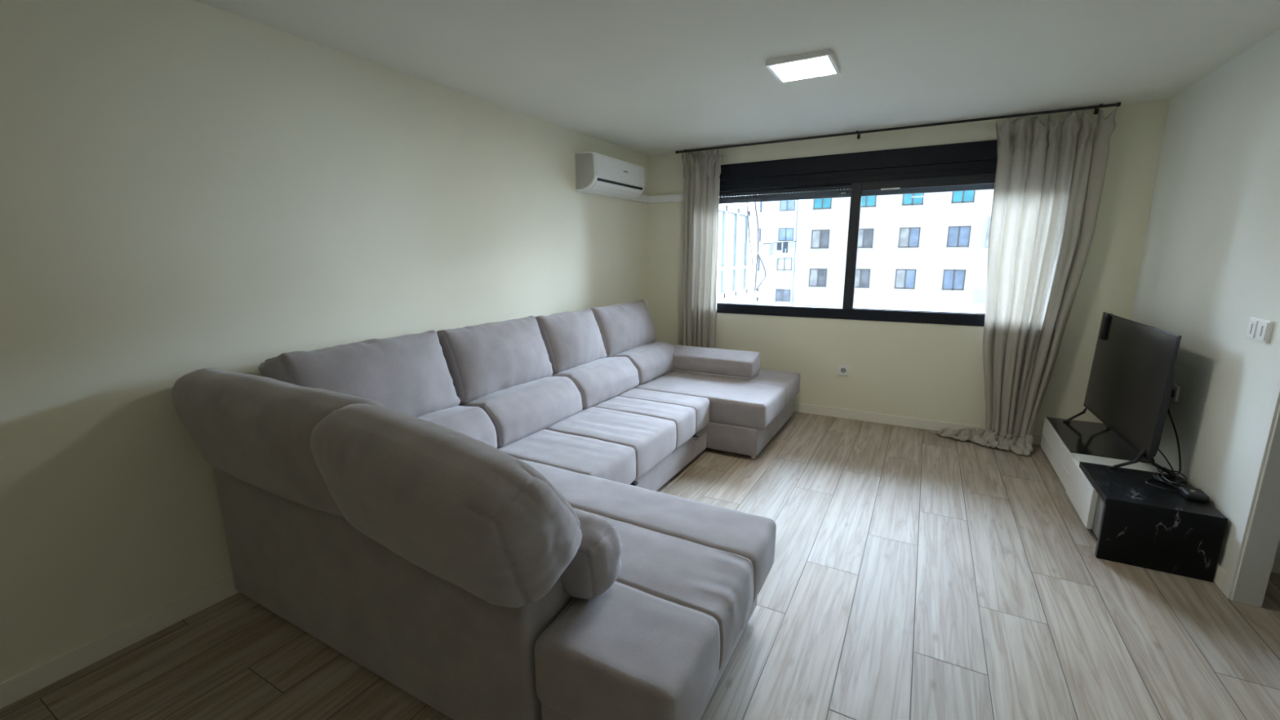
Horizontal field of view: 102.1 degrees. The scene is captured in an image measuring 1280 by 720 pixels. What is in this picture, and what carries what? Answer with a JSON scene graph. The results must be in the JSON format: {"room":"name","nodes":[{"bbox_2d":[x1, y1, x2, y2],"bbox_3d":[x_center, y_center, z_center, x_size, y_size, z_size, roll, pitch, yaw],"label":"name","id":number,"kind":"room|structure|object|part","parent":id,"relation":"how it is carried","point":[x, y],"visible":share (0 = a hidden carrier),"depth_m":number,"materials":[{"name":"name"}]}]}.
{"room":"living room","nodes":[
{"label":"living room","id":0,"kind":"room"},
{"bbox_2d":[0,0,648,682],"bbox_3d":[-1.958,-0.165,2.142,0.200,2.500,8.700,6,13,28],"label":"wall","id":1,"kind":"structure","parent":0,"point":[187,186],"depth_m":2.11,"materials":[{"name":"paint"}]},
{"bbox_2d":[0,575,239,709],"bbox_3d":[-1.882,1.035,2.289,0.013,0.089,8.200,6,13,28],"label":"baseboard","id":2,"kind":"structure","parent":1,"relation":"attached to","point":[13,689],"depth_m":1.99,"materials":[{"name":"white wood"}]},
{"bbox_2d":[574,151,644,199],"bbox_3d":[-0.244,-1.623,4.596,0.208,0.302,0.850,6,13,28],"label":"air conditioner","id":3,"kind":"object","parent":1,"relation":"attached to","point":[597,174],"visible":1,"depth_m":4.39,"materials":[{"name":"white plastic"}]},
{"bbox_3d":[-0.163,-1.662,4.542,0.020,0.178,0.826,6,13,28],"label":"panel","id":4,"kind":"part","parent":3,"relation":"part of","materials":[{"name":"white plastic"}]},
{"bbox_2d":[628,193,684,203],"bbox_3d":[0.196,-1.610,5.103,0.500,0.068,0.430,6,13,28],"label":"pipe cover","id":5,"kind":"object","parent":1,"relation":"attached to","point":[673,197],"visible":0.68,"depth_m":5.24,"materials":[{"name":"white plastic"}]},
{"bbox_2d":[0,411,1279,719],"bbox_3d":[0.520,1.331,0.997,5.700,0.001,8.400,6,13,28],"label":"floor","id":6,"kind":"structure","parent":0,"point":[915,574],"depth_m":2.11,"materials":[{"name":"brown wood"}]},
{"bbox_2d":[171,299,799,719],"bbox_3d":[-0.019,0.309,3.280,2.225,1.098,4.063,6,13,28],"label":"sectional sofa","id":7,"kind":"object","parent":6,"relation":"on","point":[475,518],"visible":1,"depth_m":1.77,"materials":[{"name":"grey fabric"}]},
{"bbox_2d":[171,367,385,516],"bbox_3d":[-1.288,0.282,1.926,1.198,0.452,0.369,6,13,28],"label":"cushion","id":8,"kind":"object","parent":7,"relation":"on","point":[254,430],"depth_m":1.74,"materials":[{"name":"beige fabric"}]},
{"bbox_2d":[257,329,460,417],"bbox_3d":[-1.368,0.146,2.630,0.432,0.505,0.836,6,13,28],"label":"cushion","id":9,"kind":"object","parent":7,"relation":"on","point":[409,374],"depth_m":2.51,"materials":[{"name":"beige fabric"}]},
{"bbox_3d":[-1.019,0.794,1.980,1.745,0.660,0.262,6,13,28],"label":"panel","id":10,"kind":"part","parent":7,"relation":"part of","materials":[{"name":"beige fabric"}]},
{"bbox_2d":[310,403,582,608],"bbox_3d":[-0.543,0.372,1.466,0.818,0.481,0.415,6,13,28],"label":"cushion","id":11,"kind":"object","parent":7,"relation":"on","point":[467,512],"depth_m":1.25,"materials":[{"name":"beige fabric"}]},
{"bbox_2d":[416,405,497,448],"bbox_3d":[-1.157,0.457,2.591,0.452,0.310,0.847,6,13,28],"label":"lumbar cushion","id":12,"kind":"object","parent":7,"relation":"on","point":[479,423],"depth_m":2.74,"materials":[{"name":"beige fabric"}]},
{"bbox_2d":[436,315,552,404],"bbox_3d":[-0.959,-0.002,3.358,0.435,0.496,0.834,6,13,28],"label":"cushion","id":13,"kind":"object","parent":7,"relation":"on","point":[483,361],"depth_m":3.14,"materials":[{"name":"beige fabric"}]},
{"bbox_2d":[457,376,582,447],"bbox_3d":[-0.758,0.312,3.299,0.453,0.306,0.815,6,13,28],"label":"lumbar cushion","id":14,"kind":"object","parent":7,"relation":"on","point":[520,411],"depth_m":3.12,"materials":[{"name":"beige fabric"}]},
{"bbox_2d":[534,308,606,373],"bbox_3d":[-0.585,-0.134,4.020,0.428,0.487,0.686,6,13,28],"label":"cushion","id":15,"kind":"object","parent":7,"relation":"on","point":[572,340],"depth_m":3.82,"materials":[{"name":"beige fabric"}]},
{"bbox_2d":[560,508,622,599],"bbox_3d":[-0.503,0.580,1.808,0.967,0.243,0.245,6,13,28],"label":"lumbar cushion","id":16,"kind":"object","parent":7,"relation":"on","point":[595,571],"depth_m":1.55,"materials":[{"name":"grey fabric"}]},
{"bbox_2d":[551,356,639,408],"bbox_3d":[-0.370,0.168,3.990,0.452,0.309,0.806,6,13,28],"label":"lumbar cushion","id":17,"kind":"object","parent":7,"relation":"on","point":[599,381],"depth_m":3.82,"materials":[{"name":"beige fabric"}]},
{"bbox_2d":[497,387,709,484],"bbox_3d":[-0.314,0.482,3.484,1.079,0.237,1.605,6,13,28],"label":"seat cushion","id":18,"kind":"object","parent":7,"relation":"on","point":[622,437],"depth_m":3.15,"materials":[{"name":"beige fabric"}]},
{"bbox_2d":[589,299,657,357],"bbox_3d":[-0.195,-0.275,4.713,0.431,0.484,0.915,6,13,28],"label":"cushion","id":19,"kind":"object","parent":7,"relation":"on","point":[625,327],"depth_m":4.48,"materials":[{"name":"beige fabric"}]},
{"bbox_2d":[613,342,674,384],"bbox_3d":[0.018,0.028,4.678,0.456,0.308,0.812,6,13,28],"label":"lumbar cushion","id":20,"kind":"object","parent":7,"relation":"on","point":[654,362],"depth_m":4.48,"materials":[{"name":"beige fabric"}]},
{"bbox_2d":[518,458,776,719],"bbox_3d":[-0.544,0.739,2.148,1.989,0.232,1.008,6,13,28],"label":"seat cushion","id":21,"kind":"object","parent":7,"relation":"on","point":[655,644],"depth_m":1.55,"materials":[{"name":"beige fabric"}]},
{"bbox_3d":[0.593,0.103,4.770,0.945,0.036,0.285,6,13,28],"label":"armrest","id":22,"kind":"part","parent":7,"relation":"part of","materials":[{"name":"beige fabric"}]},
{"bbox_3d":[0.603,0.003,4.732,0.942,0.198,0.258,6,13,28],"label":"armrest","id":23,"kind":"part","parent":7,"relation":"part of","materials":[{"name":"beige fabric"}]},
{"bbox_2d":[635,368,799,430],"bbox_3d":[0.549,0.249,4.597,1.480,0.213,1.209,6,13,28],"label":"seat cushion","id":24,"kind":"object","parent":7,"relation":"on","point":[736,402],"depth_m":4.13,"materials":[{"name":"beige fabric"}]},
{"bbox_2d":[1040,417,1227,582],"bbox_3d":[2.879,0.707,3.189,0.423,0.322,1.682,6,13,28],"label":"tv stand","id":25,"kind":"object","parent":6,"relation":"on","point":[1133,522],"visible":0.83,"depth_m":2.56,"materials":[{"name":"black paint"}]},
{"bbox_3d":[2.903,0.692,3.618,0.018,0.110,0.918,6,13,28],"label":"drawer","id":26,"kind":"part","parent":25,"relation":"part of","materials":[{"name":"white paint"}]},
{"bbox_3d":[2.903,0.579,3.595,0.018,0.113,0.918,6,13,28],"label":"drawer","id":27,"kind":"part","parent":25,"relation":"part of","materials":[{"name":"white paint"}]},
{"bbox_3d":[2.553,0.761,2.994,0.026,0.226,0.499,6,13,28],"label":"door","id":28,"kind":"part","parent":25,"relation":"part of","materials":[{"name":"white paint"}]},
{"bbox_3d":[3.099,0.530,3.533,0.395,0.006,0.813,6,13,28],"label":"glass","id":29,"kind":"part","parent":25,"relation":"part of","materials":[{"name":"glass"}]},
{"bbox_2d":[1062,311,1182,479],"bbox_3d":[3.010,0.171,3.222,0.290,0.821,1.205,6,13,28],"label":"television","id":30,"kind":"object","parent":25,"relation":"on","point":[1129,389],"visible":0.94,"depth_m":3.03,"materials":[{"name":"black plastic"}]},
{"bbox_2d":[1099,313,1111,339],"bbox_3d":[3.222,-0.230,3.573,0.044,0.183,0.056,6,13,28],"label":"clip","id":31,"kind":"object","parent":30,"relation":"attached to","point":[1105,320],"visible":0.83,"depth_m":3.56,"materials":[{"name":"black plastic"}]},
{"bbox_2d":[1145,448,1179,492],"bbox_3d":[2.792,0.553,2.785,0.167,0.140,0.469,6,13,28],"label":"cable","id":32,"kind":"object","parent":25,"relation":"on","point":[1160,451],"visible":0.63,"depth_m":2.74,"materials":[{"name":"black plastic"}]},
{"bbox_2d":[1153,407,1189,488],"bbox_3d":[2.854,0.431,2.791,0.117,0.371,0.593,7,14,33],"label":"power cable","id":33,"kind":"object","parent":25,"relation":"on","point":[1172,473],"visible":0.95,"depth_m":2.73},
{"bbox_2d":[1178,486,1209,502],"bbox_3d":[2.719,0.658,2.538,0.083,0.036,0.105,6,13,28],"label":"box","id":34,"kind":"object","parent":25,"relation":"on","point":[1189,493],"visible":1,"depth_m":2.51,"materials":[{"name":"black plastic"}]},
{"bbox_2d":[193,0,1279,155],"bbox_3d":[0.574,-1.246,0.493,6.000,0.250,8.700,6,13,28],"label":"ceiling","id":35,"kind":"structure","parent":0,"point":[647,77],"depth_m":2.60,"materials":[{"name":"paint"}]},
{"bbox_2d":[765,48,840,83],"bbox_3d":[0.879,-1.572,2.776,0.324,0.026,0.324,6,13,28],"label":"ceiling light","id":36,"kind":"object","parent":35,"relation":"in","point":[823,63],"visible":1,"depth_m":2.74,"materials":[{"name":"white plastic"}]},
{"bbox_2d":[770,56,835,80],"bbox_3d":[0.879,-1.572,2.776,0.290,0.018,0.290,6,13,28],"label":"diffuser","id":37,"kind":"object","parent":36,"relation":"attached to","point":[788,68],"depth_m":2.75,"materials":[{"name":"beige plastic"}]},
{"bbox_2d":[647,99,1169,434],"bbox_3d":[2.028,-0.698,4.656,4.300,2.500,0.250,6,13,28],"label":"wall","id":38,"kind":"structure","parent":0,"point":[920,371],"depth_m":4.42,"materials":[{"name":"paint"}]},
{"bbox_2d":[837,364,849,376],"bbox_3d":[1.870,0.096,4.754,0.100,0.095,0.016,6,13,28],"label":"wall socket","id":39,"kind":"object","parent":38,"relation":"attached to","point":[842,370],"visible":1,"depth_m":4.75,"materials":[{"name":"white plastic"}]},
{"bbox_2d":[716,139,997,326],"bbox_3d":[1.898,-1.076,4.586,2.930,1.420,0.182,6,13,28],"label":"window","id":40,"kind":"structure","parent":38,"relation":"attached to","point":[967,166],"depth_m":4.47,"materials":[{"name":"metal"}]},
{"bbox_3d":[1.289,-1.060,4.939,1.430,1.105,0.040,6,13,28],"label":"sash","id":41,"kind":"part","parent":40,"relation":"part of","materials":[{"name":"glass"}]},
{"bbox_2d":[719,183,994,204],"bbox_3d":[1.921,-1.520,4.542,2.871,0.162,0.014,6,13,28],"label":"roller shutter","id":42,"kind":"object","parent":40,"relation":"attached to","point":[831,193],"depth_m":4.69,"materials":[{"name":"black plastic"}]},
{"bbox_3d":[2.477,-0.932,4.238,1.460,1.096,0.040,6,13,28],"label":"sash","id":43,"kind":"part","parent":40,"relation":"part of","materials":[{"name":"glass"}]},
{"bbox_2d":[675,102,1120,156],"bbox_3d":[1.819,-1.877,4.310,3.295,0.042,0.128,6,13,28],"label":"curtain rod","id":44,"kind":"object","parent":38,"relation":"attached to","point":[1096,108],"visible":0.91,"depth_m":4.04,"materials":[{"name":"black metal"}]},
{"bbox_2d":[681,150,723,348],"bbox_3d":[0.596,-0.787,5.164,0.424,2.446,0.151,6,13,28],"label":"curtain","id":45,"kind":"object","parent":44,"relation":"hanging from","point":[702,179],"visible":0.77,"depth_m":5.07,"materials":[{"name":"beige fabric"}]},
{"bbox_2d":[927,106,1118,455],"bbox_3d":[2.795,-0.529,3.872,0.911,2.458,0.319,6,13,28],"label":"curtain","id":46,"kind":"object","parent":44,"relation":"hanging from","point":[1050,178],"visible":1,"depth_m":3.84,"materials":[{"name":"beige fabric"}]},
{"bbox_2d":[793,402,1041,444],"bbox_3d":[1.816,0.490,4.867,3.921,0.089,0.013,6,13,28],"label":"baseboard","id":47,"kind":"structure","parent":38,"relation":"attached to","point":[917,423],"depth_m":4.65,"materials":[{"name":"white wood"}]},
{"bbox_2d":[1129,29,1279,570],"bbox_3d":[1.598,0.219,0.161,0.083,2.500,8.200,6,13,28],"label":"wall","id":48,"kind":"structure","parent":0,"point":[1210,263],"depth_m":2.64,"materials":[{"name":"paint"}]},
{"bbox_2d":[1170,383,1180,401],"bbox_3d":[3.049,0.186,2.970,0.045,0.085,0.085,6,13,28],"label":"wall socket","id":49,"kind":"object","parent":48,"relation":"attached to","point":[1175,389],"visible":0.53,"depth_m":2.94,"materials":[{"name":"white plastic"}]},
{"bbox_2d":[1213,562,1226,590],"bbox_3d":[3.088,0.836,3.133,0.013,0.089,1.882,6,13,28],"label":"baseboard","id":50,"kind":"structure","parent":48,"relation":"attached to","point":[1220,574],"depth_m":2.36,"materials":[{"name":"white wood"}]},
{"bbox_2d":[1221,354,1279,607],"bbox_3d":[2.430,0.099,1.683,0.100,2.120,0.980,6,13,28],"label":"trim","id":51,"kind":"structure","parent":48,"relation":"attached to","point":[1257,535],"depth_m":2.19,"materials":[{"name":"white wood"}]},
{"bbox_2d":[1245,317,1274,343],"bbox_3d":[2.720,-0.132,2.273,0.020,0.095,0.165,6,13,28],"label":"light switch","id":52,"kind":"object","parent":48,"relation":"attached to","point":[1260,330],"visible":1,"depth_m":2.25,"materials":[{"name":"white plastic"}]},
{"bbox_2d":[1275,539,1279,555],"bbox_3d":[2.410,0.304,-0.278,1.770,2.500,8.200,6,13,28],"label":"wall","id":53,"kind":"structure","parent":0,"point":[1277,553],"depth_m":2.46,"materials":[{"name":"paint"}]},
{"bbox_2d":[1271,555,1279,573],"bbox_3d":[3.552,1.027,2.182,1.570,0.089,0.013,6,13,28],"label":"baseboard","id":54,"kind":"structure","parent":53,"relation":"attached to","point":[1276,566],"depth_m":2.46,"materials":[{"name":"white wood"}]},
{"label":"outside","id":55,"kind":"structure","parent":0,"visible":0},
{"bbox_3d":[30.783,5.153,42.351,140.000,0.300,89.400,6,13,28],"label":"ground","id":56,"kind":"structure","parent":55,"visible":0},
{"bbox_2d":[716,194,759,303],"bbox_3d":[0.168,4.300,8.980,2.860,15.000,2.000,6,13,28],"label":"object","id":57,"kind":"object","parent":56,"relation":"on","point":[735,278],"visible":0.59,"depth_m":7.20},
{"bbox_3d":[0.973,-1.366,6.587,0.010,1.050,0.420,6,13,28],"label":"pane","id":58,"kind":"part","parent":57,"relation":"part of","materials":[{"name":"white glass"}]},
{"bbox_3d":[1.205,-1.451,6.998,0.010,1.050,0.420,6,13,28],"label":"pane","id":59,"kind":"part","parent":57,"relation":"part of","materials":[{"name":"white glass"}]},
{"bbox_3d":[1.202,-1.449,6.989,0.065,1.190,1.520,6,13,28],"label":"gallery frame","id":60,"kind":"part","parent":57,"relation":"part of","materials":[{"name":"white metal"}]},
{"bbox_3d":[1.437,-1.536,7.410,0.010,1.050,0.420,6,13,28],"label":"pane","id":61,"kind":"part","parent":57,"relation":"part of","materials":[{"name":"white glass"}]},
{"bbox_2d":[746,202,753,275],"bbox_3d":[1.576,-1.917,7.399,0.025,1.404,0.470,6,13,28],"label":"hanging cable","id":62,"kind":"object","parent":57,"relation":"hanging from","point":[747,202],"visible":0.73,"depth_m":7.43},
{"bbox_2d":[754,202,766,291],"bbox_3d":[1.726,-1.839,7.627,0.094,1.657,0.585,8,14,37],"label":"hanging cable","id":63,"kind":"object","parent":57,"relation":"hanging from","point":[755,203],"visible":0.92,"depth_m":7.78,"materials":[{"name":"grey"}]},
{"bbox_2d":[755,191,804,305],"bbox_3d":[8.315,-9.796,60.997,28.631,21.800,10.250,6,13,28],"label":"apartment building","id":64,"kind":"structure","parent":56,"relation":"on","point":[780,221],"depth_m":51.88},
{"bbox_3d":[14.235,-6.599,52.629,0.675,1.150,0.040,6,13,28],"label":"pane","id":65,"kind":"part","parent":64,"relation":"part of","materials":[{"name":"glass"}]},
{"bbox_3d":[14.219,-9.626,52.013,0.675,1.150,0.040,6,13,28],"label":"pane","id":66,"kind":"part","parent":64,"relation":"part of","materials":[{"name":"white glass"}]},
{"bbox_2d":[763,240,799,244],"bbox_3d":[14.157,-11.630,51.159,3.860,0.310,0.835,6,13,28],"label":"clothesline","id":67,"kind":"object","parent":64,"relation":"attached to","point":[793,241],"visible":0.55,"depth_m":50.72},
{"bbox_2d":[768,243,775,254],"bbox_3d":[13.138,-11.022,51.394,0.587,1.153,0.110,6,13,28],"label":"garment","id":68,"kind":"object","parent":67,"relation":"hanging from","point":[771,247],"visible":1,"depth_m":51.38,"materials":[{"name":"white fabric"}]},
{"bbox_2d":[777,242,782,250],"bbox_3d":[13.750,-11.199,51.014,0.491,0.754,0.110,6,13,28],"label":"garment","id":69,"kind":"object","parent":67,"relation":"hanging from","point":[779,244],"visible":1,"depth_m":50.99,"materials":[{"name":"grey fabric"}]},
{"bbox_2d":[782,242,788,253],"bbox_3d":[14.276,-11.036,50.751,0.539,1.053,0.110,6,13,28],"label":"garment","id":70,"kind":"object","parent":67,"relation":"hanging from","point":[784,244],"visible":1,"depth_m":50.74,"materials":[{"name":"grey fabric"}]},
{"bbox_2d":[789,241,794,248],"bbox_3d":[14.826,-11.239,50.399,0.444,0.605,0.110,6,13,28],"label":"garment","id":71,"kind":"object","parent":67,"relation":"hanging from","point":[792,243],"visible":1,"depth_m":50.38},
{"bbox_3d":[14.203,-12.488,51.431,0.675,1.150,0.040,6,13,28],"label":"pane","id":72,"kind":"part","parent":64,"relation":"part of","materials":[{"name":"glass"}]},
{"bbox_3d":[14.188,-15.303,50.858,0.675,1.150,0.040,6,13,28],"label":"pane","id":73,"kind":"part","parent":64,"relation":"part of","materials":[{"name":"glass"}]},
{"bbox_3d":[14.826,-6.538,52.309,0.675,1.150,0.040,6,13,28],"label":"pane","id":74,"kind":"part","parent":64,"relation":"part of","materials":[{"name":"glass"}]},
{"bbox_3d":[14.810,-9.564,51.693,0.675,1.150,0.040,6,13,28],"label":"pane","id":75,"kind":"part","parent":64,"relation":"part of","materials":[{"name":"white glass"}]},
{"bbox_3d":[14.794,-12.426,51.111,0.675,1.150,0.040,6,13,28],"label":"pane","id":76,"kind":"part","parent":64,"relation":"part of","materials":[{"name":"glass"}]},
{"bbox_3d":[14.779,-15.241,50.538,0.675,1.150,0.040,6,13,28],"label":"pane","id":77,"kind":"part","parent":64,"relation":"part of","materials":[{"name":"white glass"}]},
{"bbox_2d":[798,188,994,313],"bbox_3d":[30.629,-4.321,36.753,37.100,20.500,6.500,6,13,28],"label":"apartment building","id":78,"kind":"structure","parent":56,"relation":"on","point":[926,251],"depth_m":38.85,"materials":[{"name":"white paint"}]},
{"bbox_3d":[14.218,-6.733,42.275,0.630,1.350,0.040,6,13,28],"label":"pane","id":79,"kind":"part","parent":78,"relation":"part of","materials":[{"name":"glass"}]},
{"bbox_3d":[14.202,-9.727,41.666,0.630,1.350,0.040,6,13,28],"label":"pane","id":80,"kind":"part","parent":78,"relation":"part of","materials":[{"name":"grey glass"}]},
{"bbox_3d":[14.186,-12.720,41.057,0.630,1.350,0.040,6,13,28],"label":"pane","id":81,"kind":"part","parent":78,"relation":"part of","materials":[{"name":"blue glass"}]},
{"bbox_3d":[14.770,-6.675,41.976,0.630,1.350,0.040,6,13,28],"label":"pane","id":82,"kind":"part","parent":78,"relation":"part of","materials":[{"name":"grey glass"}]},
{"bbox_3d":[14.754,-9.669,41.367,0.630,1.350,0.040,6,13,28],"label":"pane","id":83,"kind":"part","parent":78,"relation":"part of","materials":[{"name":"glass"}]},
{"bbox_3d":[14.738,-12.663,40.758,0.630,1.350,0.040,6,13,28],"label":"pane","id":84,"kind":"part","parent":78,"relation":"part of","materials":[{"name":"blue glass"}]},
{"bbox_3d":[17.032,-6.439,40.752,0.630,1.350,0.040,6,13,28],"label":"pane","id":85,"kind":"part","parent":78,"relation":"part of","materials":[{"name":"grey glass"}]},
{"bbox_3d":[17.015,-9.432,40.143,0.630,1.350,0.040,6,13,28],"label":"pane","id":86,"kind":"part","parent":78,"relation":"part of","materials":[{"name":"grey glass"}]},
{"bbox_3d":[16.999,-12.426,39.534,0.630,1.350,0.040,6,13,28],"label":"pane","id":87,"kind":"part","parent":78,"relation":"part of","materials":[{"name":"blue glass"}]},
{"bbox_3d":[17.583,-6.381,40.453,0.630,1.350,0.040,6,13,28],"label":"pane","id":88,"kind":"part","parent":78,"relation":"part of","materials":[{"name":"grey glass"}]},
{"bbox_3d":[17.567,-9.374,39.844,0.630,1.350,0.040,6,13,28],"label":"pane","id":89,"kind":"part","parent":78,"relation":"part of","materials":[{"name":"glass"}]},
{"bbox_3d":[17.551,-12.368,39.235,0.630,1.350,0.040,6,13,28],"label":"pane","id":90,"kind":"part","parent":78,"relation":"part of","materials":[{"name":"blue glass"}]},
{"bbox_3d":[19.791,-6.150,39.258,0.630,1.350,0.040,6,13,28],"label":"pane","id":91,"kind":"part","parent":78,"relation":"part of","materials":[{"name":"grey glass"}]},
{"bbox_3d":[19.774,-9.143,38.649,0.630,1.350,0.040,6,13,28],"label":"pane","id":92,"kind":"part","parent":78,"relation":"part of","materials":[{"name":"glass"}]},
{"bbox_3d":[19.758,-12.137,38.040,0.630,1.350,0.040,6,13,28],"label":"pane","id":93,"kind":"part","parent":78,"relation":"part of","materials":[{"name":"blue glass"}]},
{"bbox_3d":[20.342,-6.092,38.960,0.630,1.350,0.040,6,13,28],"label":"pane","id":94,"kind":"part","parent":78,"relation":"part of","materials":[{"name":"blue glass"}]},
{"bbox_3d":[20.326,-9.085,38.351,0.630,1.350,0.040,6,13,28],"label":"pane","id":95,"kind":"part","parent":78,"relation":"part of","materials":[{"name":"glass"}]},
{"bbox_3d":[20.310,-12.079,37.742,0.630,1.350,0.040,6,13,28],"label":"pane","id":96,"kind":"part","parent":78,"relation":"part of","materials":[{"name":"blue glass"}]},
{"bbox_3d":[22.550,-5.861,37.765,0.630,1.350,0.040,6,13,28],"label":"pane","id":97,"kind":"part","parent":78,"relation":"part of","materials":[{"name":"glass"}]},
{"bbox_3d":[22.534,-8.854,37.156,0.630,1.350,0.040,6,13,28],"label":"pane","id":98,"kind":"part","parent":78,"relation":"part of","materials":[{"name":"blue glass"}]},
{"bbox_3d":[22.517,-11.848,36.547,0.630,1.350,0.040,6,13,28],"label":"pane","id":99,"kind":"part","parent":78,"relation":"part of","materials":[{"name":"blue glass"}]},
{"bbox_3d":[23.102,-5.803,37.466,0.630,1.350,0.040,6,13,28],"label":"pane","id":100,"kind":"part","parent":78,"relation":"part of","materials":[{"name":"blue glass"}]},
{"bbox_3d":[23.085,-8.797,36.857,0.630,1.350,0.040,6,13,28],"label":"pane","id":101,"kind":"part","parent":78,"relation":"part of","materials":[{"name":"glass"}]},
{"bbox_3d":[23.069,-11.790,36.248,0.630,1.350,0.040,6,13,28],"label":"pane","id":102,"kind":"part","parent":78,"relation":"part of","materials":[{"name":"blue glass"}]},
{"bbox_3d":[24.395,-4.583,36.955,0.868,1.000,0.080,6,13,28],"label":"vent panel","id":103,"kind":"part","parent":78,"relation":"part of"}
]}

